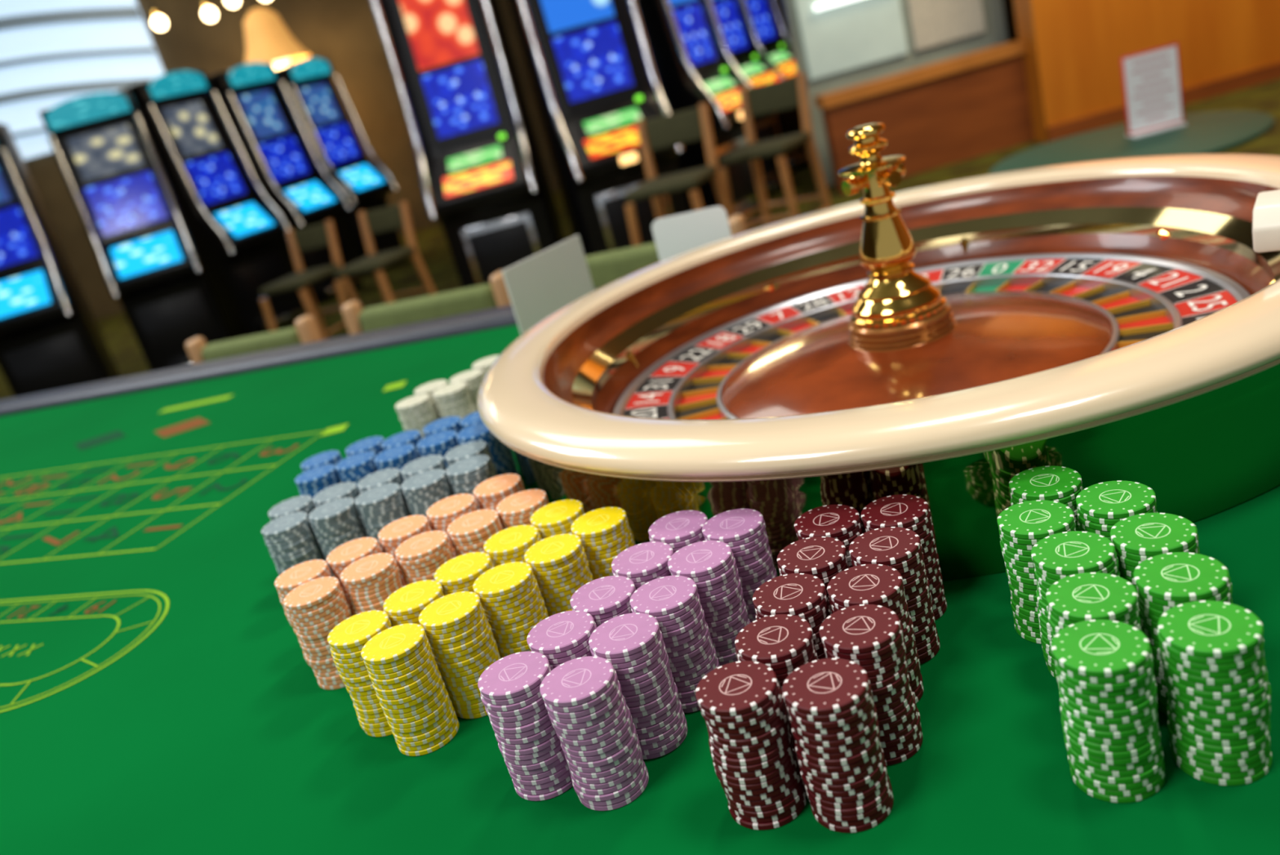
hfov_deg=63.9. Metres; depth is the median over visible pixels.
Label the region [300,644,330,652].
chip
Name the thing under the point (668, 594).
chip
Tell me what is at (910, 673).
chip
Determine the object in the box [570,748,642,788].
chip
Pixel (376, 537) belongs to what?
chip
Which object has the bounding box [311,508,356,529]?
chip
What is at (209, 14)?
pendant lamp
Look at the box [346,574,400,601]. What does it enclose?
chip
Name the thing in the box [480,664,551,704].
chip
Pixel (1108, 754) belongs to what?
chip
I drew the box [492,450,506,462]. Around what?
chip
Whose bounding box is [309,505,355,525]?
chip
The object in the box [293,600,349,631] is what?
chip
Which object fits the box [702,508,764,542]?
chip
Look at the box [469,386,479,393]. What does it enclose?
chip
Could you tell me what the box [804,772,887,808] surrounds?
chip
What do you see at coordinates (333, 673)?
chip
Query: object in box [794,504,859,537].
chip
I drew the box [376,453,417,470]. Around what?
chip
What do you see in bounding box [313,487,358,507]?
chip
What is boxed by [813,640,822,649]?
chip
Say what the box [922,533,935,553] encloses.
chip
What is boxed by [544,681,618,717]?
chip
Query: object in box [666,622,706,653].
chip
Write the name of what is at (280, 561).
chip
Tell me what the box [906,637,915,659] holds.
chip
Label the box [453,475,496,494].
chip
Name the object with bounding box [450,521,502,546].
chip
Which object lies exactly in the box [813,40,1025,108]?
counter top
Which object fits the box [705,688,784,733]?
chip
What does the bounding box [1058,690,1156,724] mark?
chip
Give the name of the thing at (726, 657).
chip
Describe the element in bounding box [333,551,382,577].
chip
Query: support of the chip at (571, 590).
on the chip at (567, 597)
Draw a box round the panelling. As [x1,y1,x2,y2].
[1013,0,1279,142]
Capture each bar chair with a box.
[259,219,363,339]
[333,200,436,334]
[624,102,733,246]
[719,72,832,231]
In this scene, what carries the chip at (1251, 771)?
on the chip at (1253, 777)
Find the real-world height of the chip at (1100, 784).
0.003 m
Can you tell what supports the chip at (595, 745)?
on the chip at (606, 748)
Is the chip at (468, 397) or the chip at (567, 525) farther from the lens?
the chip at (468, 397)
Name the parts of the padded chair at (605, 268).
backrest, backrest post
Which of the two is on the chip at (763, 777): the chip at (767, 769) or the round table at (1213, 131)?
the chip at (767, 769)
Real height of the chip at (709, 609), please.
0.003 m
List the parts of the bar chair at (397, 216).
leg, leg, seat, backrest, leg, leg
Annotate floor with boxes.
[0,79,1279,399]
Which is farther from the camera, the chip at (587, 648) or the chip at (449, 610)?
the chip at (449, 610)
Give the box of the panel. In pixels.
[821,53,1035,194]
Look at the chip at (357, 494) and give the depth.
0.89 m
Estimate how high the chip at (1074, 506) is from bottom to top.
0.003 m
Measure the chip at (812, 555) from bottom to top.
0.003 m
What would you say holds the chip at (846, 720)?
on the chip at (841, 728)
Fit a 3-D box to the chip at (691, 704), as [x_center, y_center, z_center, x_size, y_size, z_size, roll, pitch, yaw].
[0.029,0.150,0.597,0.038,0.003,0.038,-17,19,-4]
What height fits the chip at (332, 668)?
0.003 m
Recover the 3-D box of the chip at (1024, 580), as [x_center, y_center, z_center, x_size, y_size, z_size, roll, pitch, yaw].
[0.219,0.074,0.557,0.038,0.003,0.038,1,25,40]
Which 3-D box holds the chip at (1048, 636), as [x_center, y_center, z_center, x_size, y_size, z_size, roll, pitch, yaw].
[0.224,0.100,0.523,0.038,0.003,0.038,-8,20,20]
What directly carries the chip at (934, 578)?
on the chip at (935, 582)
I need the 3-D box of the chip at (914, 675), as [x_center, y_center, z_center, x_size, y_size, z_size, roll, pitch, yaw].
[0.130,0.128,0.549,0.038,0.003,0.038,-26,22,-27]
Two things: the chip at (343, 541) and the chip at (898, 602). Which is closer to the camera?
the chip at (898, 602)
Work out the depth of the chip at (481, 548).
0.74 m
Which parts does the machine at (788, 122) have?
chrome trim, display panel, chrome trim, button panel, belly panel, belly glass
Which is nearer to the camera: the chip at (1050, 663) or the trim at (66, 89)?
the chip at (1050, 663)
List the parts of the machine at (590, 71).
chrome trim, button panel, display panel, belly panel, belly glass, chrome trim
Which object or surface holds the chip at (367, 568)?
on the chip at (380, 578)
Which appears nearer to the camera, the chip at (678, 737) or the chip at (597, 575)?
the chip at (678, 737)
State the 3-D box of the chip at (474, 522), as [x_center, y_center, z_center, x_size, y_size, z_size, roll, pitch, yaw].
[-0.122,0.070,0.749,0.038,0.003,0.038,-9,20,17]
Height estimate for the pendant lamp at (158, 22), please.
1.420 m
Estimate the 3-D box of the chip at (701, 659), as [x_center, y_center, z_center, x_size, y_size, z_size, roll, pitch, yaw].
[0.023,0.128,0.590,0.038,0.003,0.038,-7,21,23]
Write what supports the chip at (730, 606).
on the chip at (729, 612)
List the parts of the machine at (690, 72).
chrome trim, display panel, button panel, chrome trim, belly panel, belly glass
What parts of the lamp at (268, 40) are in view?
bulb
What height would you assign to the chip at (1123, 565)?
0.003 m
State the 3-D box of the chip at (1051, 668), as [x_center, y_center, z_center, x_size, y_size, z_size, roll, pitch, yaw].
[0.230,0.118,0.530,0.038,0.003,0.038,-20,20,-12]
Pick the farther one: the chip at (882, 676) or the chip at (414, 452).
the chip at (414, 452)
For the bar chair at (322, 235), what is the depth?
5.85 m
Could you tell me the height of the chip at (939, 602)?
0.003 m
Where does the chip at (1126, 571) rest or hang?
on the chip at (1130, 579)
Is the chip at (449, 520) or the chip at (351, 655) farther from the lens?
the chip at (449, 520)
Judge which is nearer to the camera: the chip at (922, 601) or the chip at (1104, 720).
the chip at (1104, 720)
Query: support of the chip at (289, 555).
on the chip at (280, 561)
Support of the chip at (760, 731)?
on the chip at (737, 742)
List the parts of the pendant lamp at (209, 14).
globe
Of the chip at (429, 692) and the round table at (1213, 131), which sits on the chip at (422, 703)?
the chip at (429, 692)
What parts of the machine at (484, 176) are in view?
chrome trim, display panel, button panel, belly panel, belly glass, chrome trim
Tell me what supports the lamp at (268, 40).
hanging from the ceiling
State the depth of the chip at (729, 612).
0.60 m
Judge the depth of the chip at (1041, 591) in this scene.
0.51 m
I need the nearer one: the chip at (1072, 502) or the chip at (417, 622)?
the chip at (1072, 502)
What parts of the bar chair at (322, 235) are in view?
leg, seat, leg, backrest, leg, leg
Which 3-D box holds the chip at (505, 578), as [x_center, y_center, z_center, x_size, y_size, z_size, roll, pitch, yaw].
[-0.087,0.096,0.649,0.038,0.003,0.038,-21,20,-15]
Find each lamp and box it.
[150,0,167,30]
[202,0,217,21]
[225,0,239,7]
[243,0,311,69]
[619,151,637,164]
[737,111,742,119]
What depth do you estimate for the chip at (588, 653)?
0.56 m
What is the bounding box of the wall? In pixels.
[23,0,1018,319]
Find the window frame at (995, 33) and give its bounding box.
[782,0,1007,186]
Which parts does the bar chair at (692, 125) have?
leg, leg, seat, backrest, leg, leg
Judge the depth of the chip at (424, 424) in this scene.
1.11 m
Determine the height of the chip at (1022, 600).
0.003 m
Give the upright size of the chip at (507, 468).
0.003 m
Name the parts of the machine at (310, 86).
chrome trim, button panel, chrome trim, belly panel, belly glass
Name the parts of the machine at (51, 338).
button panel, chrome trim, belly panel, belly glass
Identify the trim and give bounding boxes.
[0,6,142,31]
[0,47,155,68]
[0,77,156,105]
[11,127,47,138]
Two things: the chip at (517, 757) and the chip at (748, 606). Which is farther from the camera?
the chip at (748, 606)
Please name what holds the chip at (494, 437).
on the chip at (496, 439)
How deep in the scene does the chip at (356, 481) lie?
0.95 m
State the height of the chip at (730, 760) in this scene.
0.003 m
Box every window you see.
[0,0,164,159]
[795,0,908,79]
[906,0,985,50]
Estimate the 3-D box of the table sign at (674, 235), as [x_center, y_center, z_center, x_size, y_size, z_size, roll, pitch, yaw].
[0.081,-0.231,1.423,0.108,0.135,0.018,-8,20,20]
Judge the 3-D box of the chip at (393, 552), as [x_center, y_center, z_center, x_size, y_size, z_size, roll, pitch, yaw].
[-0.177,0.086,0.778,0.038,0.003,0.038,-12,20,11]
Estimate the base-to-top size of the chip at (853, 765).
0.003 m
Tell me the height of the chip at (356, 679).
0.003 m
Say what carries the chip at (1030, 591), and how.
on the chip at (1024, 595)
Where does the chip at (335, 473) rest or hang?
on the chip at (336, 476)
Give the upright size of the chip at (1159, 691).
0.003 m
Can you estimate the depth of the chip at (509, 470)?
0.96 m
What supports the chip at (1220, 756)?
on the chip at (1249, 759)
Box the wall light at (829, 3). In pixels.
[813,0,854,10]
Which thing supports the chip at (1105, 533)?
on the chip at (1081, 528)
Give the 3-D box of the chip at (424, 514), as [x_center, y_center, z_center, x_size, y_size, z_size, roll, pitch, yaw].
[-0.176,0.067,0.873,0.038,0.003,0.038,-27,22,-30]
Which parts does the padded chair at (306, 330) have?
backrest post, backrest, backrest post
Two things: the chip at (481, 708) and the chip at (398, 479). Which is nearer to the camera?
the chip at (481, 708)
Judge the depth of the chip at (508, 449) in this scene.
1.00 m
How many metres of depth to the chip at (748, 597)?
0.63 m
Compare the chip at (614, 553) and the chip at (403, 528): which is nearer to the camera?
the chip at (614, 553)
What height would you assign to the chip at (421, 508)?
0.003 m
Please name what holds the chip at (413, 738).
on the chip at (442, 731)
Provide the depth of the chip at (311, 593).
0.70 m
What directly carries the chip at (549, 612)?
on the chip
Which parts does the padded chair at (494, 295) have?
backrest post, backrest, backrest post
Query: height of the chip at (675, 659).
0.003 m
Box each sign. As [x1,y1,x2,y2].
[501,235,594,334]
[651,206,731,261]
[1120,42,1186,137]
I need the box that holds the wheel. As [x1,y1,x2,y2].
[476,123,1279,581]
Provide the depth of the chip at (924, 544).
0.59 m
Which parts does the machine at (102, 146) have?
chrome trim, button panel, chrome trim, belly panel, belly glass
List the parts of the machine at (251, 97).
chrome trim, button panel, chrome trim, belly panel, belly glass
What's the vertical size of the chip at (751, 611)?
0.003 m
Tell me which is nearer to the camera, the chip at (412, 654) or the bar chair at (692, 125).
the chip at (412, 654)
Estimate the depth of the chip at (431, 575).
0.72 m
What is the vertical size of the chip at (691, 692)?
0.003 m
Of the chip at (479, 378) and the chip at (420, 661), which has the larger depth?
the chip at (479, 378)
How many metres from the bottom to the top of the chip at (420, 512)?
0.003 m
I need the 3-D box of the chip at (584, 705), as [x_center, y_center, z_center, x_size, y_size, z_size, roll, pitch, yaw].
[-0.030,0.131,0.519,0.038,0.003,0.038,-4,22,30]
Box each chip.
[261,511,308,537]
[263,517,310,540]
[264,521,311,544]
[265,525,312,548]
[267,495,312,518]
[267,527,314,551]
[268,533,315,555]
[270,501,314,520]
[270,535,316,559]
[272,539,318,563]
[273,543,319,566]
[274,559,328,590]
[275,546,321,569]
[276,551,322,573]
[276,565,329,594]
[278,570,331,598]
[283,576,339,609]
[284,585,341,613]
[288,586,343,617]
[289,592,345,622]
[291,596,346,626]
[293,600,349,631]
[294,463,335,484]
[295,605,351,635]
[296,611,351,639]
[297,469,337,488]
[297,473,338,491]
[298,476,339,494]
[298,613,352,643]
[299,640,328,648]
[300,450,340,470]
[300,480,341,497]
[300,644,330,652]
[302,454,342,471]
[304,648,331,656]
[305,653,332,660]
[306,506,315,515]
[306,656,333,665]
[308,497,355,522]
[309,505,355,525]
[309,662,335,668]
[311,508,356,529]
[311,666,337,672]
[312,481,356,504]
[312,510,358,533]
[312,669,338,676]
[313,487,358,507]
[313,515,359,537]
[314,673,340,680]
[315,491,359,507]
[315,516,360,540]
[316,520,362,543]
[316,678,342,684]
[317,680,345,688]
[318,524,364,546]
[320,528,365,551]
[321,532,367,554]
[326,537,378,566]
[327,609,389,648]
[328,542,380,569]
[329,619,391,653]
[330,547,382,573]
[330,648,361,658]
[331,653,362,663]
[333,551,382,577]
[333,659,364,668]
[334,663,367,672]
[335,451,376,471]
[337,459,374,475]
[337,462,376,478]
[337,669,368,677]
[338,466,377,481]
[338,673,370,682]
[340,552,395,584]
[341,469,378,483]
[342,679,372,686]
[343,558,396,588]
[344,683,373,691]
[345,435,384,455]
[346,444,382,457]
[346,562,399,591]
[346,570,399,596]
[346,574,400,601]
[346,688,375,695]
[347,578,402,605]
[350,582,404,610]
[350,605,383,614]
[350,693,377,699]
[350,695,379,704]
[353,702,381,709]
[353,703,383,714]
[355,483,400,506]
[355,709,384,718]
[355,711,386,723]
[356,467,400,490]
[356,489,401,511]
[357,717,388,728]
[358,475,401,493]
[358,492,403,514]
[359,477,403,493]
[359,722,391,732]
[360,495,405,517]
[360,499,406,521]
[360,622,425,664]
[362,503,407,524]
[362,633,426,668]
[363,506,408,528]
[364,728,392,736]
[365,511,409,532]
[365,529,378,536]
[365,637,429,674]
[367,534,378,539]
[367,643,431,679]
[368,649,432,684]
[371,653,434,688]
[372,658,435,694]
[373,444,415,464]
[374,448,383,455]
[374,448,416,467]
[375,662,438,699]
[375,670,439,704]
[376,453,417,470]
[377,515,428,542]
[378,524,429,546]
[379,671,442,708]
[379,679,443,713]
[381,430,421,448]
[381,524,431,550]
[381,546,395,555]
[382,435,422,450]
[382,579,442,615]
[383,592,442,620]
[383,679,445,718]
[383,688,446,723]
[386,689,448,728]
[387,697,450,732]
[390,592,444,624]
[391,621,420,626]
[391,697,452,736]
[391,705,453,741]
[394,708,456,746]
[395,393,430,409]
[395,398,431,413]
[395,530,448,560]
[395,540,448,565]
[395,715,457,750]
[397,400,432,415]
[397,454,418,471]
[397,718,459,755]
[398,404,433,418]
[398,542,450,568]
[399,407,434,422]
[400,408,435,424]
[400,454,444,476]
[400,468,446,492]
[400,546,452,573]
[400,552,453,577]
[401,461,444,479]
[402,412,436,427]
[402,416,437,430]
[402,475,447,496]
[402,555,453,582]
[403,479,448,499]
[403,577,435,584]
[404,417,439,431]
[404,482,449,502]
[407,484,451,506]
[407,490,452,511]
[408,493,453,514]
[410,512,427,516]
[413,379,448,395]
[417,430,457,449]
[417,437,457,453]
[418,591,480,629]
[419,440,458,456]
[420,444,459,457]
[422,416,461,435]
[423,603,482,634]
[424,423,461,436]
[424,426,462,437]
[425,608,483,639]
[426,493,475,519]
[427,502,476,524]
[427,610,485,644]
[428,506,477,528]
[429,616,487,648]
[431,509,478,532]
[431,620,489,653]
[432,382,467,397]
[432,622,492,657]
[433,386,468,400]
[433,631,493,662]
[434,389,469,403]
[434,551,491,585]
[435,391,470,406]
[435,395,471,409]
[435,636,494,667]
[436,398,471,412]
[437,400,472,415]
[437,637,496,672]
[438,644,497,677]
[439,404,473,417]
[441,563,492,589]
[441,649,499,681]
[442,564,493,594]
[443,655,500,686]
[444,440,487,462]
[444,681,478,691]
[445,454,490,477]
[445,687,479,695]
[447,445,488,465]
[447,508,498,537]
[448,368,483,383]
[448,460,492,480]
[448,466,493,484]
[448,517,500,542]
[448,691,480,700]
[450,467,494,488]
[450,473,495,492]
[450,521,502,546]
[450,696,481,705]
[451,526,502,550]
[452,701,484,709]
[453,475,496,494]
[453,528,503,554]
[453,705,485,714]
[454,550,486,555]
[455,710,487,718]
[456,422,491,441]
[457,405,475,417]
[457,433,493,444]
[459,435,496,444]
[460,411,482,426]
[466,373,484,385]
[467,376,484,387]
[468,382,480,391]
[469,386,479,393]
[470,391,478,396]
[471,355,499,368]
[471,394,477,399]
[472,561,533,596]
[473,367,488,372]
[473,473,521,498]
[475,480,523,502]
[476,484,524,506]
[477,488,524,510]
[477,650,550,699]
[479,573,533,602]
[480,576,535,606]
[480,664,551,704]
[480,690,541,711]
[481,577,537,610]
[483,524,538,555]
[483,586,539,615]
[484,590,541,620]
[484,701,545,721]
[485,695,544,716]
[486,437,499,446]
[486,595,542,624]
[488,440,501,449]
[488,706,547,727]
[488,712,549,733]
[489,441,502,453]
[489,532,541,559]
[489,596,544,628]
[490,444,503,456]
[490,537,542,564]
[491,445,505,459]
[491,558,525,566]
[491,605,545,634]
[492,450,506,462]
[492,718,551,738]
[493,453,506,466]
[493,606,547,638]
[493,614,548,643]
[494,455,508,469]
[494,723,554,743]
[494,728,555,749]
[495,459,510,473]
[495,639,528,648]
[496,488,546,516]
[497,463,510,475]
[497,644,529,653]
[497,737,560,759]
[498,497,548,520]
[498,648,531,656]
[498,733,558,754]
[499,502,549,524]
[501,520,531,528]
[502,465,511,474]
[502,742,561,764]
[504,748,564,769]
[504,753,565,774]
[506,447,511,453]
[507,450,513,459]
[507,758,567,779]
[509,763,568,785]
[511,774,571,794]
[512,768,570,789]
[513,779,573,800]
[524,533,582,566]
[524,545,582,571]
[526,610,595,653]
[529,498,583,528]
[530,621,596,658]
[531,509,584,533]
[532,546,585,575]
[533,553,586,580]
[536,558,586,584]
[537,560,589,588]
[538,567,590,593]
[539,511,585,537]
[539,655,614,706]
[540,531,573,539]
[541,572,591,598]
[542,573,593,602]
[544,599,570,606]
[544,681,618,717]
[545,604,571,611]
[545,668,617,711]
[547,608,572,615]
[547,644,590,663]
[547,692,622,728]
[548,680,621,723]
[549,649,591,669]
[551,694,624,734]
[554,695,626,739]
[555,703,628,745]
[560,705,631,750]
[560,715,632,755]
[560,723,634,761]
[564,722,636,767]
[564,735,637,772]
[568,734,639,777]
[568,745,640,783]
[569,575,635,614]
[570,506,626,537]
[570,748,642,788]
[570,757,643,794]
[572,588,635,619]
[572,761,644,800]
[577,760,646,805]
[578,765,648,810]
[579,516,628,542]
[582,521,629,546]
[582,525,631,551]
[585,528,632,555]
[586,533,634,559]
[586,540,635,564]
[588,562,611,568]
[588,612,659,657]
[589,567,612,573]
[590,631,660,663]
[591,572,613,577]
[594,604,631,624]
[611,541,673,577]
[612,564,668,582]
[612,629,662,668]
[614,640,664,674]
[617,642,666,679]
[617,651,667,684]
[620,653,669,690]
[621,663,670,695]
[623,668,671,702]
[626,671,672,706]
[628,677,674,712]
[630,575,697,616]
[631,591,698,622]
[631,682,678,722]
[631,684,675,717]
[633,696,679,728]
[634,568,671,586]
[635,701,679,733]
[636,698,682,738]
[639,711,683,744]
[640,710,685,749]
[641,716,687,755]
[642,727,687,759]
[648,510,707,542]
[648,531,703,547]
[649,535,704,552]
[657,593,700,626]
[659,603,701,631]
[661,604,702,637]
[662,609,704,642]
[664,618,705,648]
[666,621,709,657]
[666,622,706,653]
[667,540,732,577]
[668,632,710,662]
[669,635,711,666]
[670,638,712,671]
[671,551,733,582]
[671,644,714,676]
[672,646,716,681]
[674,657,717,686]
[676,657,719,691]
[678,665,719,697]
[679,694,696,702]
[681,699,698,708]
[682,705,699,712]
[695,556,736,587]
[695,660,777,715]
[697,566,737,592]
[697,568,738,597]
[697,680,779,722]
[699,576,738,603]
[700,576,741,607]
[701,684,782,728]
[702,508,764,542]
[702,586,742,613]
[704,518,765,546]
[704,528,765,551]
[704,586,742,617]
[704,597,743,622]
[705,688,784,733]
[705,701,786,738]
[706,600,744,627]
[706,703,787,746]
[707,714,788,751]
[708,601,746,632]
[708,720,789,757]
[708,729,789,765]
[709,733,790,772]
[710,609,747,636]
[711,615,747,642]
[712,617,749,647]
[712,748,793,783]
[713,733,792,777]
[714,618,750,651]
[714,752,794,790]
[715,645,735,656]
[716,651,737,662]
[719,657,737,666]
[719,749,796,795]
[720,758,798,799]
[724,760,800,805]
[724,775,803,811]
[728,781,804,817]
[728,786,806,822]
[728,793,807,829]
[732,530,767,556]
[734,536,768,561]
[734,613,813,662]
[735,543,768,566]
[735,636,813,669]
[736,643,813,674]
[737,545,770,572]
[738,550,772,576]
[739,558,773,581]
[741,562,773,586]
[741,565,774,591]
[742,567,777,595]
[742,594,753,599]
[744,575,777,604]
[746,603,754,609]
[746,608,755,613]
[747,612,755,618]
[752,573,825,615]
[754,590,826,618]
[755,596,828,622]
[755,607,828,627]
[775,645,815,679]
[777,536,846,574]
[777,553,846,577]
[777,648,817,686]
[778,557,848,582]
[782,657,868,715]
[786,677,871,721]
[786,690,872,728]
[788,693,873,733]
[788,703,874,740]
[791,720,876,752]
[793,702,877,746]
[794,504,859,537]
[795,717,879,758]
[795,728,880,765]
[795,739,879,772]
[796,516,861,540]
[796,742,880,777]
[798,521,863,545]
[798,746,882,784]
[800,764,884,796]
[801,745,884,791]
[804,758,887,802]
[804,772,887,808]
[806,773,888,815]
[808,776,891,821]
[810,784,892,826]
[810,793,893,831]
[811,605,830,633]
[812,611,831,639]
[813,635,821,644]
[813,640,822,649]
[816,646,824,654]
[817,651,826,658]
[819,604,900,653]
[822,635,903,665]
[823,564,848,587]
[823,620,903,659]
[825,635,905,670]
[825,644,906,676]
[825,655,905,682]
[826,563,902,606]
[828,582,904,609]
[829,589,904,611]
[830,595,905,613]
[844,529,863,551]
[846,554,851,561]
[848,526,920,564]
[850,542,922,568]
[851,551,922,573]
[861,493,928,528]
[863,506,930,530]
[864,515,931,533]
[864,523,932,538]
[870,653,907,688]
[871,662,908,695]
[872,674,907,701]
[873,672,909,706]
[875,684,910,712]
[876,683,911,719]
[877,688,913,724]
[879,692,915,730]
[880,704,916,735]
[880,707,920,746]
[880,708,918,742]
[882,720,920,752]
[884,725,921,758]
[884,731,923,764]
[897,598,906,618]
[899,603,908,623]
[901,552,924,578]
[902,563,924,584]
[902,612,909,629]
[902,614,911,636]
[903,563,925,590]
[903,618,913,642]
[904,569,927,595]
[904,577,927,599]
[905,628,915,648]
[905,638,915,653]
[906,577,929,605]
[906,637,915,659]
[906,647,916,664]
[907,589,929,611]
[907,648,918,671]
[907,655,919,676]
[908,591,931,616]
[909,662,919,682]
[909,670,920,686]
[910,600,931,621]
[911,674,920,691]
[912,601,933,626]
[912,673,923,696]
[913,610,933,631]
[914,611,934,638]
[915,622,935,643]
[915,622,936,648]
[915,683,924,702]
[916,628,937,653]
[918,637,938,659]
[920,522,933,543]
[920,635,940,663]
[921,534,933,548]
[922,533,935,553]
[923,543,935,558]
[924,542,937,564]
[924,551,937,569]
[926,553,939,573]
[927,564,939,579]
[928,563,940,584]
[929,571,941,589]
[929,574,942,594]
[931,582,942,599]
[931,584,944,604]
[932,592,944,609]
[933,595,945,614]
[934,598,946,619]
[997,499,1074,538]
[998,518,1075,544]
[999,524,1075,550]
[1000,537,1031,555]
[1000,541,1032,561]
[1000,548,1034,567]
[1003,556,1035,573]
[1004,560,1035,578]
[1005,567,1036,584]
[1005,569,1037,589]
[1008,465,1081,500]
[1008,578,1037,600]
[1008,579,1036,595]
[1009,484,1082,503]
[1009,588,1038,606]
[1010,497,1076,510]
[1010,594,1038,617]
[1010,599,1039,622]
[1011,487,1083,506]
[1011,595,1038,611]
[1012,609,1039,627]
[1012,612,1039,632]
[1013,619,1040,637]
[1013,622,1041,643]
[1031,530,1115,574]
[1033,550,1117,579]
[1035,556,1119,583]
[1035,568,1118,588]
[1036,568,1119,591]
[1036,581,1046,598]
[1036,589,1048,611]
[1037,589,1047,604]
[1037,601,1048,616]
[1037,608,1050,629]
[1038,607,1048,622]
[1038,617,1051,635]
[1039,623,1052,640]
[1039,627,1051,645]
[1040,634,1052,652]
[1041,642,1053,657]
[1041,644,1055,663]
[1043,653,1055,669]
[1045,572,1137,621]
[1045,661,1055,673]
[1047,600,1138,624]
[1047,606,1138,628]
[1047,666,1056,678]
[1048,614,1138,632]
[1049,615,1140,635]
[1051,618,1150,676]
[1053,646,1152,683]
[1054,657,1153,690]
[1054,663,1153,696]
[1055,671,1154,702]
[1057,675,1155,710]
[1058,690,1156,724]
[1059,680,1156,717]
[1059,697,1157,731]
[1059,702,1157,737]
[1061,714,1158,744]
[1061,717,1158,751]
[1062,725,1159,758]
[1063,734,1159,770]
[1065,726,1160,764]
[1066,742,1161,776]
[1067,753,1163,790]
[1068,744,1164,783]
[1069,765,1164,802]
[1070,759,1164,795]
[1072,507,1077,515]
[1075,480,1155,518]
[1076,501,1156,524]
[1076,507,1156,531]
[1078,520,1111,541]
[1079,511,1157,536]
[1110,512,1197,555]
[1113,534,1199,560]
[1115,545,1198,566]
[1118,546,1199,571]
[1118,564,1133,577]
[1120,571,1135,584]
[1133,551,1229,600]
[1135,574,1231,606]
[1137,583,1232,611]
[1137,591,1231,617]
[1138,598,1232,622]
[1138,607,1158,628]
[1138,614,1157,635]
[1140,622,1159,640]
[1141,630,1159,647]
[1149,642,1159,654]
[1151,651,1160,660]
[1152,656,1162,666]
[1153,663,1164,673]
[1153,669,1165,679]
[1154,674,1166,685]
[1155,681,1167,691]
[1156,687,1168,697]
[1156,692,1168,702]
[1156,697,1168,708]
[1156,703,1167,714]
[1157,627,1262,663]
[1158,600,1263,657]
[1159,638,1263,671]
[1159,642,1263,677]
[1160,652,1264,684]
[1162,656,1266,691]
[1162,666,1266,698]
[1164,670,1268,706]
[1165,680,1268,712]
[1167,689,1270,725]
[1167,705,1269,745]
[1167,718,1269,759]
[1168,682,1271,719]
[1168,698,1271,732]
[1168,701,1270,739]
[1168,720,1271,752]
[1168,733,1270,766]
[1168,736,1270,772]
[1169,742,1271,778]
[1172,749,1271,785]
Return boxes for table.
[0,288,1279,854]
[989,110,1275,173]
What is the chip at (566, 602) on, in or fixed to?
on the chip at (566, 606)
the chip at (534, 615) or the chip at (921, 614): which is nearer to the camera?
the chip at (921, 614)
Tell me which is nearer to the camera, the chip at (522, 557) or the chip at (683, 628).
the chip at (683, 628)
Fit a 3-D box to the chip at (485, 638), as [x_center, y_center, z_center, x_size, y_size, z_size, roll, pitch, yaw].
[-0.111,0.130,0.635,0.038,0.003,0.038,-13,19,8]
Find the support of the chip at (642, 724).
on the chip at (650, 728)
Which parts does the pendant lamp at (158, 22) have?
globe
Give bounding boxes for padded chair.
[185,315,322,364]
[341,270,511,334]
[585,214,747,288]
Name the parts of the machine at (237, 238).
chrome trim, button panel, chrome trim, belly panel, belly glass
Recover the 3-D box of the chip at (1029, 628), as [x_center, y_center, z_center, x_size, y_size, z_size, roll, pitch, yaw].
[0.227,0.102,0.568,0.038,0.003,0.038,-3,23,32]
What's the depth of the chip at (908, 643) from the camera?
0.53 m
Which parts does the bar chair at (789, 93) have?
leg, leg, seat, backrest, leg, leg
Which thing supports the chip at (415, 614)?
on the chip at (415, 619)
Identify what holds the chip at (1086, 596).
on the chip at (1129, 615)
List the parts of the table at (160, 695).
padded rail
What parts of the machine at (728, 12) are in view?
chrome trim, display panel, chrome trim, button panel, belly glass, belly panel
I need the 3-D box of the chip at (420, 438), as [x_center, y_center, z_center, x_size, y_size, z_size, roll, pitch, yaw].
[-0.230,0.015,0.996,0.038,0.003,0.038,-16,19,0]
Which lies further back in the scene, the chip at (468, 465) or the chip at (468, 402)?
the chip at (468, 402)
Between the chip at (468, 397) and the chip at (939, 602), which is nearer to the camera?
the chip at (939, 602)
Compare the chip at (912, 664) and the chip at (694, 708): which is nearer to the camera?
the chip at (912, 664)
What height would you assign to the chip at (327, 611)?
0.003 m
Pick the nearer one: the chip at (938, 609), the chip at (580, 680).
the chip at (580, 680)
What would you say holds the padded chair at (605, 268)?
on the floor
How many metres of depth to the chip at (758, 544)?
0.62 m
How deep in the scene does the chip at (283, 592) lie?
0.73 m
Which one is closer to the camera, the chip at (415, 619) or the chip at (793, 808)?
the chip at (793, 808)
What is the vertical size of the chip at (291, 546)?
0.003 m
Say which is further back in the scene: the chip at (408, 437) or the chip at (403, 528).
the chip at (408, 437)
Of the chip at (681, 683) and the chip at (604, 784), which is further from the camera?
the chip at (681, 683)
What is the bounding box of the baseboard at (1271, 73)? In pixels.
[1046,62,1279,142]
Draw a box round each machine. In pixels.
[0,123,121,397]
[39,89,232,372]
[115,71,308,338]
[206,62,363,305]
[275,57,407,278]
[370,0,566,288]
[506,0,688,256]
[635,0,769,221]
[702,0,795,196]
[737,0,810,173]
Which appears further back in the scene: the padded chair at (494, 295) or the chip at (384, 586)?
the padded chair at (494, 295)
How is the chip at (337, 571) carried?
on the chip at (338, 575)
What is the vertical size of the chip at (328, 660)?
0.003 m

